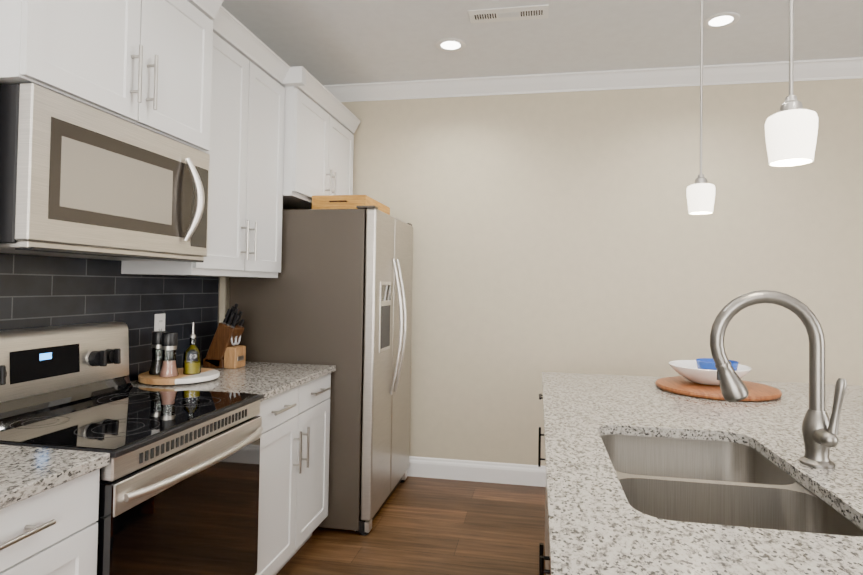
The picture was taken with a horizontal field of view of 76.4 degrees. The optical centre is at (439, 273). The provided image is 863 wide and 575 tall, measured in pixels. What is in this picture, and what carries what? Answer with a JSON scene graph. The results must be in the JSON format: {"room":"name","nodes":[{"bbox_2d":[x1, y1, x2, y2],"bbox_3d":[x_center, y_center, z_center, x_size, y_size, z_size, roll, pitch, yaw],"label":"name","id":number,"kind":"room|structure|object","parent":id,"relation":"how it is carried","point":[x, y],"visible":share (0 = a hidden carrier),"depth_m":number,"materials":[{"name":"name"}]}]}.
{"room":"kitchen","nodes":[
{"label":"kitchen","id":0,"kind":"room"},
{"bbox_2d":[219,277,229,322],"bbox_3d":[-1.780,-0.069,0.386,0.120,2.820,7.583,1,-1,10],"label":"wall","id":1,"kind":"structure","parent":0,"point":[224,295],"depth_m":3.12,"materials":[{"name":"beige paint"}]},
{"bbox_2d":[0,253,219,380],"bbox_3d":[-1.758,0.146,0.157,0.009,0.540,5.910,1,-1,10],"label":"tile backsplash","id":2,"kind":"structure","parent":1,"relation":"attached to","point":[36,291],"depth_m":2.29,"materials":[{"name":"tile"}]},
{"bbox_2d":[154,313,164,330],"bbox_3d":[-1.316,0.246,2.580,0.008,0.116,0.072,1,-1,10],"label":"electrical outlet plate","id":3,"kind":"object","parent":2,"relation":"attached to","point":[159,322],"visible":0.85,"depth_m":2.57,"materials":[{"name":"white plastic"}]},
{"bbox_2d":[0,0,219,155],"bbox_3d":[-1.225,-0.842,1.911,0.413,0.650,0.839,1,-1,10],"label":"upper cabinet","id":4,"kind":"object","parent":1,"relation":"attached to","point":[151,65],"depth_m":1.82,"materials":[{"name":"white paint"}]},
{"bbox_2d":[0,83,209,261],"bbox_3d":[-1.198,-0.283,1.902,0.481,0.451,0.814,1,-1,10],"label":"over-the-range microwave","id":5,"kind":"object","parent":4,"relation":"attached to","point":[78,179],"visible":1,"depth_m":1.68,"materials":[{"name":"silver metal"}]},
{"bbox_2d":[121,8,287,277],"bbox_3d":[-1.114,-0.568,2.704,0.358,1.160,0.774,1,-1,10],"label":"upper cabinet","id":6,"kind":"object","parent":1,"relation":"attached to","point":[269,131],"depth_m":2.64,"materials":[{"name":"white paint"}]},
{"bbox_2d":[284,68,355,209],"bbox_3d":[-0.923,-0.777,3.556,0.427,0.700,0.957,1,-1,10],"label":"upper cabinet","id":7,"kind":"object","parent":1,"relation":"attached to","point":[319,137],"depth_m":3.31,"materials":[{"name":"white paint"}]},
{"bbox_2d":[276,476,545,574],"bbox_3d":[1.692,1.423,-0.213,7.200,0.080,7.703,1,-1,10],"label":"floor","id":8,"kind":"structure","parent":0,"point":[427,526],"depth_m":2.97,"materials":[{"name":"brown wood"}]},
{"bbox_2d":[0,469,99,574],"bbox_3d":[-1.248,0.923,1.193,0.662,0.888,0.530,1,-1,10],"label":"base cabinet","id":9,"kind":"object","parent":8,"relation":"on","point":[53,531],"depth_m":1.27,"materials":[{"name":"white paint"}]},
{"bbox_2d":[0,321,263,574],"bbox_3d":[-1.073,0.789,1.830,0.746,1.190,0.774,1,-1,10],"label":"range","id":10,"kind":"object","parent":8,"relation":"on","point":[179,485],"visible":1,"depth_m":1.79,"materials":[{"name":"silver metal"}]},
{"bbox_2d":[255,373,330,574],"bbox_3d":[-0.992,0.958,2.620,0.662,0.888,0.813,1,-1,10],"label":"base cabinet","id":11,"kind":"object","parent":8,"relation":"on","point":[295,438],"depth_m":2.51,"materials":[{"name":"white paint"}]},
{"bbox_2d":[0,362,335,508],"bbox_3d":[-1.214,0.464,1.278,0.688,0.030,3.565,1,-1,10],"label":"countertop","id":12,"kind":"structure","parent":11,"relation":"on","point":[26,472],"depth_m":1.40,"materials":[{"name":"stone"}]},
{"bbox_2d":[138,368,219,384],"bbox_3d":[-1.165,0.461,2.461,0.331,0.029,0.331,1,-1,10],"label":"tray","id":13,"kind":"object","parent":12,"relation":"on","point":[206,374],"visible":0.83,"depth_m":2.36,"materials":[{"name":"brown wood"}]},
{"bbox_2d":[149,331,166,374],"bbox_3d":[-1.245,0.350,2.432,0.077,0.188,0.077,1,-1,10],"label":"pepper grinder","id":14,"kind":"object","parent":13,"relation":"on","point":[156,365],"visible":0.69,"depth_m":2.41,"materials":[{"name":"grey"}]},
{"bbox_2d":[159,332,178,376],"bbox_3d":[-1.173,0.349,2.379,0.077,0.188,0.077,1,-1,10],"label":"salt grinder","id":15,"kind":"object","parent":13,"relation":"on","point":[170,343],"visible":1,"depth_m":2.36,"materials":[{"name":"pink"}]},
{"bbox_2d":[183,322,200,374],"bbox_3d":[-1.108,0.332,2.459,0.073,0.228,0.073,1,-1,10],"label":"oil bottle","id":16,"kind":"object","parent":13,"relation":"on","point":[190,367],"visible":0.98,"depth_m":2.45,"materials":[{"name":"yellow glass"}]},
{"bbox_2d":[203,303,245,368],"bbox_3d":[-1.115,0.319,2.857,0.184,0.331,0.110,1,-1,10],"label":"knife block","id":17,"kind":"object","parent":12,"relation":"on","point":[226,350],"visible":1,"depth_m":2.81,"materials":[{"name":"brown wood"}]},
{"bbox_2d":[229,205,412,535],"bbox_3d":[-0.665,0.530,3.477,0.936,1.793,0.910,1,-1,10],"label":"fridge","id":18,"kind":"object","parent":8,"relation":"on","point":[337,292],"visible":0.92,"depth_m":3.03,"materials":[{"name":"silver metal"}]},
{"bbox_2d":[312,195,389,214],"bbox_3d":[-0.545,-0.410,3.450,0.330,0.085,0.548,1,-1,10],"label":"box","id":19,"kind":"object","parent":18,"relation":"on","point":[336,201],"visible":0.67,"depth_m":3.20,"materials":[{"name":"brown wood"}]},
{"bbox_2d":[542,395,545,574],"bbox_3d":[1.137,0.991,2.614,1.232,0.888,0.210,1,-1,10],"label":"base cabinet","id":20,"kind":"object","parent":8,"relation":"on","point":[542,558],"depth_m":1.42,"materials":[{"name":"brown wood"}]},
{"bbox_2d":[542,372,862,574],"bbox_3d":[1.028,0.498,1.206,1.558,0.030,3.075,1,-1,10],"label":"countertop","id":21,"kind":"structure","parent":20,"relation":"on","point":[598,524],"depth_m":1.28,"materials":[{"name":"stone"}]},
{"bbox_2d":[655,376,781,401],"bbox_3d":[1.212,0.499,2.405,0.494,0.024,0.494,1,-1,10],"label":"round cutting board","id":22,"kind":"object","parent":21,"relation":"on","point":[680,385],"visible":0.69,"depth_m":2.29,"materials":[{"name":"brown wood"}]},
{"bbox_2d":[669,360,750,385],"bbox_3d":[1.199,0.447,2.439,0.332,0.081,0.332,1,-1,10],"label":"bowl","id":23,"kind":"object","parent":22,"relation":"on","point":[689,370],"visible":0.65,"depth_m":2.36,"materials":[{"name":"white ceramic"}]},
{"bbox_2d":[696,358,738,370],"bbox_3d":[1.235,0.426,2.438,0.172,0.079,0.172,1,-1,10],"label":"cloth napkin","id":24,"kind":"object","parent":23,"relation":"in","point":[706,363],"visible":0.21,"depth_m":2.40,"materials":[{"name":"blue fabric"}]},
{"bbox_2d":[601,435,862,536],"bbox_3d":[0.660,0.613,1.374,0.516,0.200,0.801,1,-1,10],"label":"sink basin","id":25,"kind":"object","parent":21,"relation":"in","point":[708,482],"visible":0.54,"depth_m":1.36,"materials":[{"name":"silver metal"}]},
{"bbox_2d":[710,290,846,468],"bbox_3d":[0.859,0.263,1.404,0.300,0.442,0.114,1,-1,10],"label":"faucet","id":26,"kind":"object","parent":21,"relation":"on","point":[819,431],"visible":1,"depth_m":1.40,"materials":[{"name":"silver metal"}]},
{"bbox_2d":[545,486,549,574],"bbox_3d":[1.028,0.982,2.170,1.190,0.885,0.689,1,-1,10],"label":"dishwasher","id":27,"kind":"object","parent":8,"relation":"on","point":[547,563],"visible":0.06,"depth_m":2.27,"materials":[{"name":"black metal"}]},
{"bbox_2d":[546,556,549,574],"bbox_3d":[0.899,1.093,1.296,1.232,0.620,1.057,1,-1,10],"label":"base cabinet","id":28,"kind":"object","parent":8,"relation":"on","point":[547,557],"depth_m":1.45,"materials":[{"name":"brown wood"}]},
{"bbox_2d":[221,0,862,84],"bbox_3d":[1.737,-1.476,-0.149,7.200,0.080,7.703,1,-1,10],"label":"ceiling","id":29,"kind":"structure","parent":0,"point":[330,42],"depth_m":3.17,"materials":[{"name":"white paint"}]},
{"bbox_2d":[435,38,465,51],"bbox_3d":[0.068,-1.383,3.317,0.184,0.006,0.184,1,-1,10],"label":"recessed light","id":30,"kind":"object","parent":29,"relation":"in","point":[450,44],"visible":1,"depth_m":3.31,"materials":[{"name":"white"}]},
{"bbox_2d":[468,4,548,23],"bbox_3d":[0.368,-1.386,2.928,0.420,0.007,0.140,1,-1,10],"label":"ceiling vent","id":31,"kind":"object","parent":29,"relation":"in","point":[509,14],"visible":1,"depth_m":2.92,"materials":[{"name":"white metal"}]},
{"bbox_2d":[687,0,714,214],"bbox_3d":[1.080,-0.821,2.258,0.124,1.144,0.124,1,-1,10],"label":"pendant light","id":32,"kind":"object","parent":29,"relation":"hanging from","point":[700,195],"visible":1,"depth_m":2.23,"materials":[{"name":"white glass"}]},
{"bbox_2d":[703,12,739,28],"bbox_3d":[1.523,-1.368,2.964,0.184,0.006,0.184,1,-1,10],"label":"recessed light","id":33,"kind":"object","parent":29,"relation":"in","point":[721,20],"visible":0.98,"depth_m":2.96,"materials":[{"name":"white"}]},
{"bbox_2d":[765,0,817,166],"bbox_3d":[0.845,-0.841,1.315,0.124,1.154,0.124,1,-1,10],"label":"pendant light","id":34,"kind":"object","parent":29,"relation":"hanging from","point":[791,128],"visible":1,"depth_m":1.27,"materials":[{"name":"white glass"}]},
{"bbox_2d":[341,78,862,465],"bbox_3d":[2.384,0.066,3.550,7.200,2.820,0.120,1,-1,10],"label":"wall","id":35,"kind":"structure","parent":0,"point":[561,232],"depth_m":3.73,"materials":[{"name":"beige paint"}]},
{"bbox_2d":[407,456,545,486],"bbox_3d":[2.350,1.404,3.454,6.960,0.138,0.016,1,-1,10],"label":"baseboard","id":36,"kind":"structure","parent":35,"relation":"attached to","point":[489,472],"depth_m":3.82,"materials":[{"name":"white wood"}]},
{"bbox_2d":[323,57,862,101],"bbox_3d":[2.387,-1.294,3.482,6.960,0.105,0.078,1,-1,10],"label":"crown molding","id":37,"kind":"structure","parent":35,"relation":"attached to","point":[803,70],"depth_m":3.71,"materials":[{"name":"white"}]}
]}

